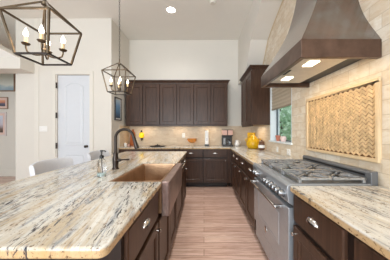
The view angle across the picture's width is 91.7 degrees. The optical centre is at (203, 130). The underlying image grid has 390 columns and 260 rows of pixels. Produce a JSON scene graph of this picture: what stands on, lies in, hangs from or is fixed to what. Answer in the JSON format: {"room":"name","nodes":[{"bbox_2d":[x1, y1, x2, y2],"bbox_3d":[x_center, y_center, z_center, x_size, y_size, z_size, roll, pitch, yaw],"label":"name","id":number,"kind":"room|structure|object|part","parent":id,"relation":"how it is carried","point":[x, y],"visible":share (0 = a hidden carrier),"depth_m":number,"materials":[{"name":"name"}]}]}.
{"room":"kitchen","nodes":[
{"label":"kitchen","id":0,"kind":"room"},
{"bbox_2d":[0,48,15,169],"bbox_3d":[-6.000,-0.540,5.460,6.000,3.660,0.120,0,0,0],"label":"wall","id":1,"kind":"structure","parent":0,"point":[7,143],"depth_m":5.40,"materials":[{"name":"paint"}]},
{"bbox_2d":[0,112,6,135],"bbox_3d":[-5.868,-0.200,5.388,0.475,0.684,0.024,0,0,0],"label":"framed picture","id":2,"kind":"object","parent":1,"relation":"attached to","point":[3,115],"visible":1,"depth_m":5.39},
{"bbox_2d":[0,115,2,131],"bbox_3d":[-5.868,-0.200,5.393,0.271,0.484,0.012,0,0,0],"label":"artwork","id":3,"kind":"object","parent":2,"relation":"attached to","point":[1,116],"depth_m":5.39},
{"bbox_2d":[0,97,7,108],"bbox_3d":[-5.803,-0.798,5.388,0.432,0.342,0.024,0,0,0],"label":"framed picture","id":4,"kind":"object","parent":1,"relation":"attached to","point":[3,100],"visible":1,"depth_m":5.39,"materials":[{"name":"brown wood"}]},
{"bbox_2d":[0,100,4,105],"bbox_3d":[-5.803,-0.798,5.393,0.268,0.182,0.012,0,0,0],"label":"artwork","id":5,"kind":"object","parent":4,"relation":"attached to","point":[2,102],"depth_m":5.39},
{"bbox_2d":[0,74,14,91],"bbox_3d":[-5.975,-1.405,5.388,1.173,0.556,0.024,0,0,0],"label":"framed picture","id":6,"kind":"object","parent":1,"relation":"attached to","point":[7,81],"visible":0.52,"depth_m":5.39,"materials":[{"name":"brown wood"}]},
{"bbox_2d":[0,170,15,175],"bbox_3d":[-5.000,1.195,5.391,4.000,0.190,0.018,0,0,0],"label":"baseboard","id":7,"kind":"structure","parent":1,"relation":"attached to","point":[2,172],"depth_m":5.38,"materials":[{"name":"paint"}]},
{"bbox_2d":[16,19,33,179],"bbox_3d":[-3.770,-0.540,4.042,0.400,3.660,0.117,0,0,0],"label":"wall","id":8,"kind":"structure","parent":0,"point":[24,82],"depth_m":3.98,"materials":[{"name":"paint"}]},
{"bbox_2d":[0,44,23,58],"bbox_3d":[-6.310,-1.770,3.490,5.380,0.680,0.980,0,0,0],"label":"trim","id":9,"kind":"structure","parent":8,"relation":"attached to","point":[4,52],"depth_m":3.65,"materials":[{"name":"paint"}]},
{"bbox_2d":[0,18,38,162],"bbox_3d":[-6.237,-0.540,3.830,5.525,3.660,0.340,0,0,0],"label":"wall","id":10,"kind":"structure","parent":8,"relation":"attached to","point":[36,20],"depth_m":3.97,"materials":[{"name":"paint"}]},
{"bbox_2d":[39,18,105,160],"bbox_3d":[-2.820,-0.540,4.040,1.500,3.660,0.120,0,0,0],"label":"wall","id":11,"kind":"structure","parent":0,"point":[91,51],"depth_m":3.98,"materials":[{"name":"paint"}]},
{"bbox_2d":[39,126,46,131],"bbox_3d":[-3.385,-0.045,3.975,0.170,0.120,0.010,0,0,0],"label":"light switch","id":12,"kind":"object","parent":11,"relation":"attached to","point":[41,128],"visible":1,"depth_m":3.97,"materials":[{"name":"white plastic"}]},
{"bbox_2d":[55,75,88,164],"bbox_3d":[-2.767,0.050,3.989,0.706,2.460,0.102,0,0,0],"label":"door","id":13,"kind":"structure","parent":11,"relation":"attached to","point":[73,90],"depth_m":4.01,"materials":[{"name":"paint"}]},
{"bbox_2d":[52,71,92,157],"bbox_3d":[-2.756,0.011,3.971,0.854,2.559,0.018,0,0,0],"label":"door frame","id":14,"kind":"structure","parent":11,"relation":"attached to","point":[54,73],"depth_m":3.96,"materials":[{"name":"paint"}]},
{"bbox_2d":[106,18,128,154],"bbox_3d":[-2.010,-0.540,4.455,0.120,3.660,0.950,0,0,0],"label":"wall","id":15,"kind":"structure","parent":0,"point":[112,30],"depth_m":4.07,"materials":[{"name":"paint"}]},
{"bbox_2d":[114,97,121,120],"bbox_3d":[-1.938,-0.495,4.265,0.024,0.510,0.314,0,0,0],"label":"framed picture","id":16,"kind":"object","parent":15,"relation":"attached to","point":[117,101],"visible":1,"depth_m":4.24,"materials":[{"name":"black plastic"}]},
{"bbox_2d":[116,99,119,117],"bbox_3d":[-1.943,-0.495,4.265,0.012,0.410,0.210,0,0,0],"label":"artwork","id":17,"kind":"object","parent":16,"relation":"attached to","point":[117,100],"depth_m":4.26},
{"bbox_2d":[119,125,129,146],"bbox_3d":[-1.944,0.122,4.639,0.012,0.505,0.558,0,0,0],"label":"backsplash","id":18,"kind":"structure","parent":15,"relation":"attached to","point":[124,136],"depth_m":4.55,"materials":[{"name":"tile"}]},
{"bbox_2d":[0,0,252,47],"bbox_3d":[-3.790,-2.410,1.000,10.420,0.080,9.200,0,0,0],"label":"ceiling","id":19,"kind":"structure","parent":0,"point":[139,19],"depth_m":3.88,"materials":[{"name":"paint"}]},
{"bbox_2d":[0,0,81,65],"bbox_3d":[-0.912,-1.387,1.085,0.261,1.964,0.261,0,0,0],"label":"lantern pendant","id":20,"kind":"object","parent":19,"relation":"hanging from","point":[45,44],"visible":1,"depth_m":1.04,"materials":[{"name":"brown metal"}]},
{"bbox_3d":[-1.019,-0.517,0.978,0.013,0.217,0.067,0,0,45],"label":"post","id":21,"kind":"part","parent":20,"relation":"part of","materials":[{"name":"brown metal"}]},
{"bbox_3d":[-0.984,-0.546,1.044,0.025,0.052,0.025,0,0,0],"label":"bulb","id":22,"kind":"part","parent":20,"relation":"part of","materials":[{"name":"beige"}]},
{"bbox_3d":[-0.912,-0.624,1.085,0.261,0.009,0.261,0,0,0],"label":"frame","id":23,"kind":"part","parent":20,"relation":"part of","materials":[{"name":"brown metal"}]},
{"bbox_3d":[-0.871,-0.546,1.013,0.025,0.052,0.025,0,0,0],"label":"bulb","id":24,"kind":"part","parent":20,"relation":"part of","materials":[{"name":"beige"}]},
{"bbox_3d":[-1.019,-0.517,1.192,0.013,0.217,0.067,0,0,-45],"label":"post","id":25,"kind":"part","parent":20,"relation":"part of","materials":[{"name":"brown metal"}]},
{"bbox_3d":[-0.912,-0.410,1.085,0.184,0.009,0.184,0,0,0],"label":"frame","id":26,"kind":"part","parent":20,"relation":"part of","materials":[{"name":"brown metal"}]},
{"bbox_3d":[-0.912,-0.608,1.085,0.040,0.352,0.040,0,0,0],"label":"stem","id":27,"kind":"part","parent":20,"relation":"part of","materials":[{"name":"brown metal"}]},
{"bbox_3d":[-0.805,-0.517,0.978,0.067,0.217,0.013,0,0,45],"label":"post","id":28,"kind":"part","parent":20,"relation":"part of","materials":[{"name":"brown metal"}]},
{"bbox_3d":[-0.805,-0.517,1.192,0.013,0.217,0.067,0,0,45],"label":"post","id":29,"kind":"part","parent":20,"relation":"part of","materials":[{"name":"brown metal"}]},
{"bbox_2d":[101,2,135,94],"bbox_3d":[-0.925,-1.392,2.070,0.261,1.964,0.261,0,0,2],"label":"lantern pendant","id":30,"kind":"object","parent":19,"relation":"hanging from","point":[119,62],"visible":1,"depth_m":2.05,"materials":[{"name":"brown metal"}]},
{"bbox_3d":[-0.925,-0.629,2.070,0.261,0.009,0.261,0,0,2],"label":"frame","id":31,"kind":"part","parent":30,"relation":"part of","materials":[{"name":"brown metal"}]},
{"bbox_3d":[-0.925,-0.415,2.070,0.184,0.009,0.184,0,0,2],"label":"frame","id":32,"kind":"part","parent":30,"relation":"part of","materials":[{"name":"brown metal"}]},
{"bbox_3d":[-0.925,-0.613,2.070,0.040,0.352,0.040,0,0,2],"label":"stem","id":33,"kind":"part","parent":30,"relation":"part of","materials":[{"name":"brown metal"}]},
{"bbox_2d":[166,7,175,12],"bbox_3d":[-0.646,-2.367,3.700,0.200,0.006,0.200,0,0,0],"label":"recessed light","id":34,"kind":"object","parent":19,"relation":"in","point":[168,9],"visible":1,"depth_m":3.69,"materials":[{"name":"white plastic"}]},
{"bbox_2d":[0,176,268,259],"bbox_3d":[-3.790,1.315,1.000,10.420,0.050,9.200,0,0,0],"label":"floor","id":35,"kind":"structure","parent":0,"point":[214,224],"depth_m":2.50,"materials":[{"name":"brown wood"}]},
{"bbox_2d":[29,158,73,175],"bbox_3d":[-1.553,0.805,2.125,0.496,0.971,0.550,0,0,0],"label":"counter stool","id":36,"kind":"object","parent":35,"relation":"on","point":[39,167],"visible":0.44,"depth_m":2.12,"materials":[{"name":"fabric"}]},
{"bbox_2d":[0,191,160,259],"bbox_3d":[-0.670,0.853,1.075,0.750,0.875,0.579,0,0,0],"label":"base cabinet","id":37,"kind":"object","parent":35,"relation":"on","point":[140,241],"visible":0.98,"depth_m":0.98,"materials":[{"name":"brown wood"}]},
{"bbox_2d":[0,151,186,258],"bbox_3d":[-0.879,0.395,2.053,1.127,0.040,2.894,0,0,0],"label":"countertop","id":38,"kind":"structure","parent":37,"relation":"on","point":[70,212],"depth_m":0.93,"materials":[{"name":"beige stone"}]},
{"bbox_2d":[97,150,105,176],"bbox_3d":[-0.844,0.265,1.560,0.068,0.218,0.068,0,0,-27],"label":"soap bottle","id":39,"kind":"object","parent":38,"relation":"on","point":[101,163],"visible":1,"depth_m":1.53,"materials":[{"name":"clear glass"}]},
{"bbox_2d":[112,128,138,169],"bbox_3d":[-0.773,0.172,1.855,0.274,0.405,0.067,0,0,9],"label":"faucet","id":40,"kind":"object","parent":38,"relation":"on","point":[115,160],"visible":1,"depth_m":1.85,"materials":[{"name":"brown metal"}]},
{"bbox_2d":[110,163,181,215],"bbox_3d":[-0.484,0.506,1.810,0.456,0.261,0.810,0,0,0],"label":"farmhouse sink","id":41,"kind":"object","parent":38,"relation":"in","point":[169,175],"visible":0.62,"depth_m":1.76,"materials":[{"name":"orange metal"}]},
{"bbox_3d":[-0.335,0.519,1.083,0.020,0.182,0.535,0,0,0],"label":"drawer","id":42,"kind":"part","parent":37,"relation":"part of","materials":[{"name":"brown wood"}]},
{"bbox_3d":[-0.335,0.909,1.083,0.020,0.531,0.535,0,0,0],"label":"door","id":43,"kind":"part","parent":37,"relation":"part of","materials":[{"name":"brown wood"}]},
{"bbox_3d":[-0.312,0.509,1.060,0.026,0.036,0.108,0,0,0],"label":"cup pull","id":44,"kind":"part","parent":37,"relation":"part of","materials":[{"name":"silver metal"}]},
{"bbox_2d":[87,150,109,160],"bbox_3d":[-1.553,0.805,3.040,0.496,0.971,0.550,0,0,0],"label":"counter stool","id":45,"kind":"object","parent":35,"relation":"on","point":[92,155],"visible":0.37,"depth_m":3.04,"materials":[{"name":"fabric"}]},
{"bbox_2d":[119,149,154,152],"bbox_3d":[-1.539,0.853,4.620,0.818,0.875,0.591,0,0,0],"label":"base cabinet","id":46,"kind":"object","parent":35,"relation":"on","point":[120,150],"visible":0.14,"depth_m":4.33,"materials":[{"name":"brown wood"}]},
{"bbox_2d":[156,199,176,259],"bbox_3d":[-0.670,0.853,1.810,0.750,0.875,0.890,0,0,0],"label":"base cabinet","id":47,"kind":"object","parent":35,"relation":"on","point":[168,224],"visible":0.17,"depth_m":1.69,"materials":[{"name":"brown wood"}]},
{"bbox_3d":[-0.335,0.915,1.593,0.020,0.520,0.425,0,0,0],"label":"door","id":48,"kind":"part","parent":47,"relation":"part of","materials":[{"name":"brown wood"}]},
{"bbox_3d":[-0.335,0.915,2.027,0.020,0.520,0.425,0,0,0],"label":"door","id":49,"kind":"part","parent":47,"relation":"part of","materials":[{"name":"brown wood"}]},
{"bbox_2d":[155,149,178,150],"bbox_3d":[-0.853,0.853,4.600,0.555,0.875,0.650,0,0,0],"label":"base cabinet","id":50,"kind":"object","parent":35,"relation":"on","point":[155,149],"visible":0.02,"depth_m":4.33,"materials":[{"name":"brown wood"}]},
{"bbox_2d":[177,159,184,225],"bbox_3d":[-0.662,0.853,2.590,0.765,0.875,0.660,0,0,0],"label":"dishwasher","id":51,"kind":"object","parent":35,"relation":"on","point":[180,195],"visible":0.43,"depth_m":2.67,"materials":[{"name":"brown wood"}]},
{"bbox_2d":[183,155,186,204],"bbox_3d":[-0.670,0.853,3.178,0.750,0.875,0.505,0,0,0],"label":"base cabinet","id":52,"kind":"object","parent":35,"relation":"on","point":[184,157],"visible":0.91,"depth_m":3.21,"materials":[{"name":"brown wood"}]},
{"bbox_3d":[-0.335,0.904,3.178,0.020,0.541,0.481,0,0,0],"label":"door","id":53,"kind":"part","parent":52,"relation":"part of","materials":[{"name":"brown wood"}]},
{"bbox_2d":[179,149,202,185],"bbox_3d":[-0.297,0.853,4.600,0.555,0.875,0.650,0,0,0],"label":"base cabinet","id":54,"kind":"object","parent":35,"relation":"on","point":[194,157],"visible":0.73,"depth_m":4.32,"materials":[{"name":"brown wood"}]},
{"bbox_3d":[-0.297,0.514,4.315,0.531,0.172,0.020,0,0,0],"label":"drawer","id":55,"kind":"part","parent":54,"relation":"part of","materials":[{"name":"brown wood"}]},
{"bbox_3d":[-0.297,0.904,4.315,0.531,0.541,0.020,0,0,0],"label":"door","id":56,"kind":"part","parent":54,"relation":"part of","materials":[{"name":"brown wood"}]},
{"bbox_2d":[203,149,226,185],"bbox_3d":[0.258,0.853,4.600,0.555,0.875,0.650,0,0,0],"label":"base cabinet","id":57,"kind":"object","parent":35,"relation":"on","point":[214,160],"visible":0.99,"depth_m":4.32,"materials":[{"name":"brown wood"}]},
{"bbox_3d":[0.258,0.514,4.315,0.531,0.172,0.020,0,0,0],"label":"drawer","id":58,"kind":"part","parent":57,"relation":"part of","materials":[{"name":"brown wood"}]},
{"bbox_3d":[0.258,0.904,4.315,0.531,0.541,0.020,0,0,0],"label":"door","id":59,"kind":"part","parent":57,"relation":"part of","materials":[{"name":"brown wood"}]},
{"bbox_2d":[227,149,232,185],"bbox_3d":[0.878,0.853,4.474,0.687,0.875,0.908,0,0,0],"label":"base cabinet","id":60,"kind":"object","parent":35,"relation":"on","point":[229,151],"visible":0.2,"depth_m":4.33,"materials":[{"name":"brown wood"}]},
{"bbox_2d":[118,145,297,164],"bbox_3d":[-0.363,0.395,3.569,3.170,0.040,2.694,0,0,0],"label":"countertop","id":61,"kind":"structure","parent":60,"relation":"on","point":[252,156],"depth_m":3.83,"materials":[{"name":"stone"}]},
{"bbox_2d":[130,129,134,145],"bbox_3d":[-1.836,0.166,4.858,0.120,0.417,0.084,0,0,0],"label":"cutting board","id":62,"kind":"object","parent":61,"relation":"on","point":[131,140],"visible":0.52,"depth_m":4.84,"materials":[{"name":"brown wood"}]},
{"bbox_2d":[150,144,165,146],"bbox_3d":[-1.107,0.341,4.500,0.420,0.067,0.252,0,0,0],"label":"covered dish","id":63,"kind":"object","parent":61,"relation":"on","point":[157,145],"visible":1,"depth_m":4.44,"materials":[{"name":"black metal"}]},
{"bbox_2d":[187,138,196,145],"bbox_3d":[-0.300,0.282,4.720,0.250,0.184,0.250,0,0,0],"label":"footed bowl","id":64,"kind":"object","parent":61,"relation":"on","point":[190,140],"visible":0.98,"depth_m":4.66,"materials":[{"name":"orange glass"}]},
{"bbox_2d":[205,131,208,145],"bbox_3d":[0.070,0.182,4.740,0.110,0.384,0.100,0,0,0],"label":"speaker","id":65,"kind":"object","parent":61,"relation":"on","point":[206,132],"visible":0.98,"depth_m":4.70},
{"bbox_2d":[222,130,232,145],"bbox_3d":[0.576,0.170,4.707,0.257,0.409,0.255,0,0,0],"label":"coffee maker","id":66,"kind":"object","parent":61,"relation":"on","point":[227,135],"visible":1,"depth_m":4.61,"materials":[{"name":"black plastic"}]},
{"bbox_2d":[247,132,254,137],"bbox_3d":[1.113,0.204,4.446,0.185,0.339,0.028,0,0,0],"label":"tray","id":67,"kind":"object","parent":61,"relation":"on","point":[249,134],"visible":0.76,"depth_m":4.44,"materials":[{"name":"ceramic"}]},
{"bbox_2d":[245,134,260,148],"bbox_3d":[1.045,0.215,4.020,0.288,0.317,0.288,0,0,45],"label":"jar","id":68,"kind":"object","parent":61,"relation":"on","point":[252,142],"visible":0.96,"depth_m":3.92,"materials":[{"name":"ceramic"}]},
{"bbox_2d":[258,140,264,149],"bbox_3d":[1.135,0.272,3.720,0.133,0.205,0.133,0,0,0],"label":"jar","id":69,"kind":"object","parent":61,"relation":"on","point":[261,146],"visible":0.96,"depth_m":3.67,"materials":[{"name":"ceramic"}]},
{"bbox_2d":[231,151,235,189],"bbox_3d":[0.897,0.853,3.840,0.650,0.875,0.360,0,0,0],"label":"base cabinet","id":70,"kind":"object","parent":35,"relation":"on","point":[233,163],"visible":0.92,"depth_m":3.90,"materials":[{"name":"brown wood"}]},
{"bbox_3d":[0.612,0.904,3.840,0.020,0.541,0.336,0,0,0],"label":"door","id":71,"kind":"part","parent":70,"relation":"part of","materials":[{"name":"brown wood"}]},
{"bbox_2d":[234,153,240,199],"bbox_3d":[0.897,0.853,3.440,0.650,0.875,0.440,0,0,0],"label":"base cabinet","id":72,"kind":"object","parent":35,"relation":"on","point":[237,157],"visible":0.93,"depth_m":3.41,"materials":[{"name":"brown wood"}]},
{"bbox_3d":[0.612,0.514,3.440,0.020,0.172,0.416,0,0,0],"label":"drawer","id":73,"kind":"part","parent":72,"relation":"part of","materials":[{"name":"brown wood"}]},
{"bbox_3d":[0.612,0.904,3.440,0.020,0.541,0.416,0,0,0],"label":"door","id":74,"kind":"part","parent":72,"relation":"part of","materials":[{"name":"brown wood"}]},
{"bbox_2d":[238,156,246,211],"bbox_3d":[0.897,0.853,2.970,0.650,0.875,0.500,0,0,0],"label":"base cabinet","id":75,"kind":"object","parent":35,"relation":"on","point":[242,171],"visible":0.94,"depth_m":2.93,"materials":[{"name":"brown wood"}]},
{"bbox_3d":[0.612,0.514,2.970,0.020,0.172,0.476,0,0,0],"label":"drawer","id":76,"kind":"part","parent":75,"relation":"part of","materials":[{"name":"brown wood"}]},
{"bbox_3d":[0.612,0.904,2.970,0.020,0.541,0.476,0,0,0],"label":"door","id":77,"kind":"part","parent":75,"relation":"part of","materials":[{"name":"brown wood"}]},
{"bbox_2d":[244,161,256,229],"bbox_3d":[0.897,0.853,2.471,0.650,0.875,0.498,0,0,0],"label":"base cabinet","id":78,"kind":"object","parent":35,"relation":"on","point":[249,167],"visible":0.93,"depth_m":2.49,"materials":[{"name":"brown wood"}]},
{"bbox_3d":[0.612,0.904,2.471,0.020,0.541,0.474,0,0,0],"label":"door","id":79,"kind":"part","parent":78,"relation":"part of","materials":[{"name":"brown wood"}]},
{"bbox_3d":[0.612,0.514,2.471,0.020,0.172,0.474,0,0,0],"label":"drawer","id":80,"kind":"part","parent":78,"relation":"part of","materials":[{"name":"brown wood"}]},
{"bbox_2d":[250,155,377,259],"bbox_3d":[0.861,0.786,1.761,0.688,1.008,0.910,0,0,0],"label":"gas range","id":81,"kind":"object","parent":35,"relation":"on","point":[273,197],"visible":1,"depth_m":1.53,"materials":[{"name":"metal"}]},
{"bbox_3d":[0.553,0.562,1.761,0.070,0.025,0.750,0,0,0],"label":"handle","id":82,"kind":"part","parent":81,"relation":"part of","materials":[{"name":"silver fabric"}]},
{"bbox_3d":[0.619,1.117,1.761,0.023,0.177,0.898,0,0,0],"label":"kick panel","id":83,"kind":"part","parent":81,"relation":"part of","materials":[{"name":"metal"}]},
{"bbox_3d":[0.609,0.775,1.761,0.043,0.480,0.898,0,0,0],"label":"oven door","id":84,"kind":"part","parent":81,"relation":"part of","materials":[{"name":"metal"}]},
{"bbox_3d":[0.556,0.448,1.365,0.045,0.052,0.052,0,0,0],"label":"knob","id":85,"kind":"part","parent":81,"relation":"part of","materials":[{"name":"metal"}]},
{"bbox_3d":[0.864,0.446,1.761,0.583,0.155,0.910,0,0,0],"label":"control panel","id":86,"kind":"part","parent":81,"relation":"part of","materials":[{"name":"metal"}]},
{"bbox_2d":[291,194,351,259],"bbox_3d":[0.897,0.853,1.044,0.650,0.875,0.497,0,0,0],"label":"base cabinet","id":87,"kind":"object","parent":35,"relation":"on","point":[316,236],"visible":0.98,"depth_m":1.01,"materials":[{"name":"brown wood"}]},
{"bbox_3d":[0.612,0.904,1.046,0.020,0.541,0.459,0,0,0],"label":"door","id":88,"kind":"part","parent":87,"relation":"part of","materials":[{"name":"brown wood"}]},
{"bbox_3d":[0.589,0.499,1.046,0.026,0.036,0.108,0,0,0],"label":"cup pull","id":89,"kind":"part","parent":87,"relation":"part of","materials":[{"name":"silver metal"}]},
{"bbox_2d":[352,234,387,259],"bbox_3d":[0.897,0.853,0.522,0.650,0.875,0.545,0,0,0],"label":"base cabinet","id":90,"kind":"object","parent":35,"relation":"on","point":[360,250],"visible":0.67,"depth_m":0.72,"materials":[{"name":"brown wood"}]},
{"bbox_3d":[0.922,0.853,-0.115,0.600,0.875,0.730,0,0,0],"label":"base cabinet","id":91,"kind":"object","parent":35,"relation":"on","visible":0},
{"bbox_2d":[290,186,389,259],"bbox_3d":[0.906,0.395,0.399,0.632,0.040,1.798,0,0,0],"label":"countertop","id":92,"kind":"structure","parent":91,"relation":"on","point":[363,211],"depth_m":0.93,"materials":[{"name":"stone"}]},
{"bbox_2d":[129,40,240,125],"bbox_3d":[-0.325,-0.540,4.990,3.490,3.660,0.120,0,0,0],"label":"wall","id":93,"kind":"structure","parent":0,"point":[148,59],"depth_m":4.93,"materials":[{"name":"paint"}]},
{"bbox_2d":[139,130,143,140],"bbox_3d":[-1.607,0.115,4.860,0.124,0.270,0.124,0,0,0],"label":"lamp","id":94,"kind":"object","parent":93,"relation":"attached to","point":[141,135],"visible":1,"depth_m":4.83,"materials":[{"name":"yellow"}]},
{"bbox_2d":[126,84,159,125],"bbox_3d":[-1.488,-0.633,4.754,0.824,1.033,0.348,0,0,0],"label":"upper cabinet","id":95,"kind":"object","parent":93,"relation":"attached to","point":[143,105],"visible":0.92,"depth_m":4.59,"materials":[{"name":"brown wood"}]},
{"bbox_3d":[-1.693,-0.643,4.590,0.404,0.973,0.020,0,0,0],"label":"door","id":96,"kind":"part","parent":95,"relation":"part of","materials":[{"name":"brown wood"}]},
{"bbox_3d":[-1.488,-0.131,4.608,0.824,0.028,0.024,0,0,0],"label":"light rail","id":97,"kind":"part","parent":95,"relation":"part of","materials":[{"name":"brown wood"}]},
{"bbox_3d":[-1.283,-0.643,4.590,0.404,0.973,0.020,0,0,0],"label":"door","id":98,"kind":"part","parent":95,"relation":"part of","materials":[{"name":"brown wood"}]},
{"bbox_2d":[160,84,193,125],"bbox_3d":[-0.664,-0.633,4.754,0.824,1.033,0.348,0,0,0],"label":"upper cabinet","id":99,"kind":"object","parent":93,"relation":"attached to","point":[176,100],"visible":0.96,"depth_m":4.59,"materials":[{"name":"brown wood"}]},
{"bbox_3d":[-0.869,-0.643,4.590,0.404,0.973,0.020,0,0,0],"label":"door","id":100,"kind":"part","parent":99,"relation":"part of","materials":[{"name":"brown wood"}]},
{"bbox_3d":[-0.664,-0.131,4.608,0.824,0.028,0.024,0,0,0],"label":"light rail","id":101,"kind":"part","parent":99,"relation":"part of","materials":[{"name":"brown wood"}]},
{"bbox_3d":[-0.459,-0.643,4.590,0.404,0.973,0.020,0,0,0],"label":"door","id":102,"kind":"part","parent":99,"relation":"part of","materials":[{"name":"brown wood"}]},
{"bbox_2d":[130,126,250,144],"bbox_3d":[-0.363,0.122,4.924,3.174,0.505,0.012,0,0,0],"label":"backsplash","id":103,"kind":"structure","parent":93,"relation":"attached to","point":[153,135],"depth_m":4.92,"materials":[{"name":"tile"}]},
{"bbox_2d":[194,84,227,125],"bbox_3d":[0.160,-0.633,4.754,0.824,1.033,0.348,0,0,0],"label":"upper cabinet","id":104,"kind":"object","parent":93,"relation":"attached to","point":[210,100],"visible":1,"depth_m":4.59,"materials":[{"name":"brown wood"}]},
{"bbox_2d":[125,80,229,84],"bbox_3d":[-0.636,-1.190,4.736,2.528,0.080,0.384,0,0,0],"label":"crown molding","id":105,"kind":"structure","parent":104,"relation":"on","point":[130,81],"depth_m":4.57,"materials":[{"name":"brown wood"}]},
{"bbox_3d":[-0.045,-0.643,4.590,0.404,0.973,0.020,0,0,0],"label":"door","id":106,"kind":"part","parent":104,"relation":"part of","materials":[{"name":"brown wood"}]},
{"bbox_3d":[0.160,-0.131,4.608,0.824,0.028,0.024,0,0,0],"label":"light rail","id":107,"kind":"part","parent":104,"relation":"part of","materials":[{"name":"brown wood"}]},
{"bbox_3d":[0.365,-0.643,4.590,0.404,0.973,0.020,0,0,0],"label":"door","id":108,"kind":"part","parent":104,"relation":"part of","materials":[{"name":"brown wood"}]},
{"bbox_2d":[238,0,281,84],"bbox_3d":[1.057,-1.790,0.665,0.334,1.160,8.530,0,0,0],"label":"wall","id":109,"kind":"structure","parent":0,"point":[252,41],"depth_m":3.62,"materials":[{"name":"paint"}]},
{"bbox_2d":[251,0,389,187],"bbox_3d":[1.314,-0.540,0.665,0.180,3.660,8.530,0,0,0],"label":"wall","id":110,"kind":"structure","parent":0,"point":[376,12],"depth_m":1.66,"materials":[{"name":"tile"}]},
{"bbox_2d":[239,65,268,81],"bbox_3d":[1.028,-1.171,3.960,0.388,0.072,1.032,0,0,0],"label":"crown molding","id":111,"kind":"structure","parent":110,"relation":"attached to","point":[251,67],"depth_m":3.50,"materials":[{"name":"brown wood"}]},
{"bbox_2d":[241,70,269,126],"bbox_3d":[1.046,-0.611,3.960,0.352,1.048,0.920,0,0,0],"label":"upper cabinet","id":112,"kind":"object","parent":110,"relation":"attached to","point":[255,100],"visible":0.98,"depth_m":3.50,"materials":[{"name":"brown wood"}]},
{"bbox_3d":[0.880,-0.621,4.189,0.020,0.988,0.451,0,0,0],"label":"door","id":113,"kind":"part","parent":112,"relation":"part of","materials":[{"name":"brown wood"}]},
{"bbox_3d":[0.880,-0.621,3.732,0.020,0.988,0.451,0,0,0],"label":"door","id":114,"kind":"part","parent":112,"relation":"part of","materials":[{"name":"brown wood"}]},
{"bbox_2d":[263,0,283,63],"bbox_3d":[1.218,-1.685,1.750,0.012,0.970,4.740,0,0,0],"label":"trim","id":115,"kind":"structure","parent":110,"relation":"attached to","point":[282,0],"depth_m":3.38,"materials":[{"name":"paint"}]},
{"bbox_2d":[268,88,292,144],"bbox_3d":[1.296,-0.407,3.065,0.195,1.205,0.910,0,0,0],"label":"window","id":116,"kind":"structure","parent":110,"relation":"in","point":[280,119],"depth_m":3.26,"materials":[{"name":"white plastic"}]},
{"bbox_3d":[1.296,0.182,3.065,0.195,0.025,0.910,0,0,0],"label":"sill","id":117,"kind":"part","parent":116,"relation":"part of","materials":[{"name":"white plastic"}]},
{"bbox_2d":[272,88,290,110],"bbox_3d":[1.258,-0.682,3.065,0.043,0.614,0.822,0,0,0],"label":"window shade","id":118,"kind":"object","parent":116,"relation":"attached to","point":[281,97],"visible":0.44,"depth_m":3.08,"materials":[{"name":"beige fabric"}]},
{"bbox_3d":[1.256,-0.388,3.065,0.028,0.025,0.822,0,0,0],"label":"rail","id":119,"kind":"part","parent":118,"relation":"part of","materials":[{"name":"beige fabric"}]},
{"bbox_2d":[280,136,285,141],"bbox_3d":[1.268,0.127,3.020,0.092,0.084,0.091,0,0,0],"label":"flower pot","id":120,"kind":"object","parent":116,"relation":"on","point":[282,138],"visible":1,"depth_m":2.99,"materials":[{"name":"ceramic"}]},
{"bbox_3d":[1.344,-0.410,3.065,0.030,1.166,0.830,0,0,0],"label":"frame","id":121,"kind":"part","parent":116,"relation":"part of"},
{"bbox_3d":[1.344,-0.410,3.065,0.004,1.114,0.784,0,0,0],"label":"pane","id":122,"kind":"part","parent":116,"relation":"part of","materials":[{"name":"clear glass"}]},
{"bbox_2d":[261,0,381,87],"bbox_3d":[0.945,-1.327,1.758,0.554,1.641,0.927,0,0,0],"label":"range hood","id":123,"kind":"object","parent":110,"relation":"attached to","point":[324,37],"visible":1,"depth_m":1.44,"materials":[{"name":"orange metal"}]},
{"bbox_2d":[281,77,292,80],"bbox_3d":[0.848,-0.533,1.930,0.075,0.005,0.120,0,0,0],"label":"lamp","id":124,"kind":"object","parent":123,"relation":"on","point":[284,78],"depth_m":1.93,"materials":[{"name":"beige"}]},
{"bbox_3d":[0.901,-0.545,1.738,0.338,0.020,0.753,0,0,0],"label":"filter panel","id":125,"kind":"part","parent":123,"relation":"part of","materials":[{"name":"beige metal"}]},
{"bbox_2d":[302,61,319,66],"bbox_3d":[0.848,-0.533,1.500,0.075,0.005,0.120,0,0,0],"label":"lamp","id":126,"kind":"object","parent":123,"relation":"on","point":[309,63],"depth_m":1.50,"materials":[{"name":"beige"}]},
{"bbox_2d":[306,77,381,162],"bbox_3d":[1.213,-0.075,1.768,0.022,0.600,0.940,0,0,0],"label":"mosaic panel","id":127,"kind":"object","parent":110,"relation":"attached to","point":[346,122],"visible":1,"depth_m":1.59,"materials":[{"name":"tile"}]}
]}

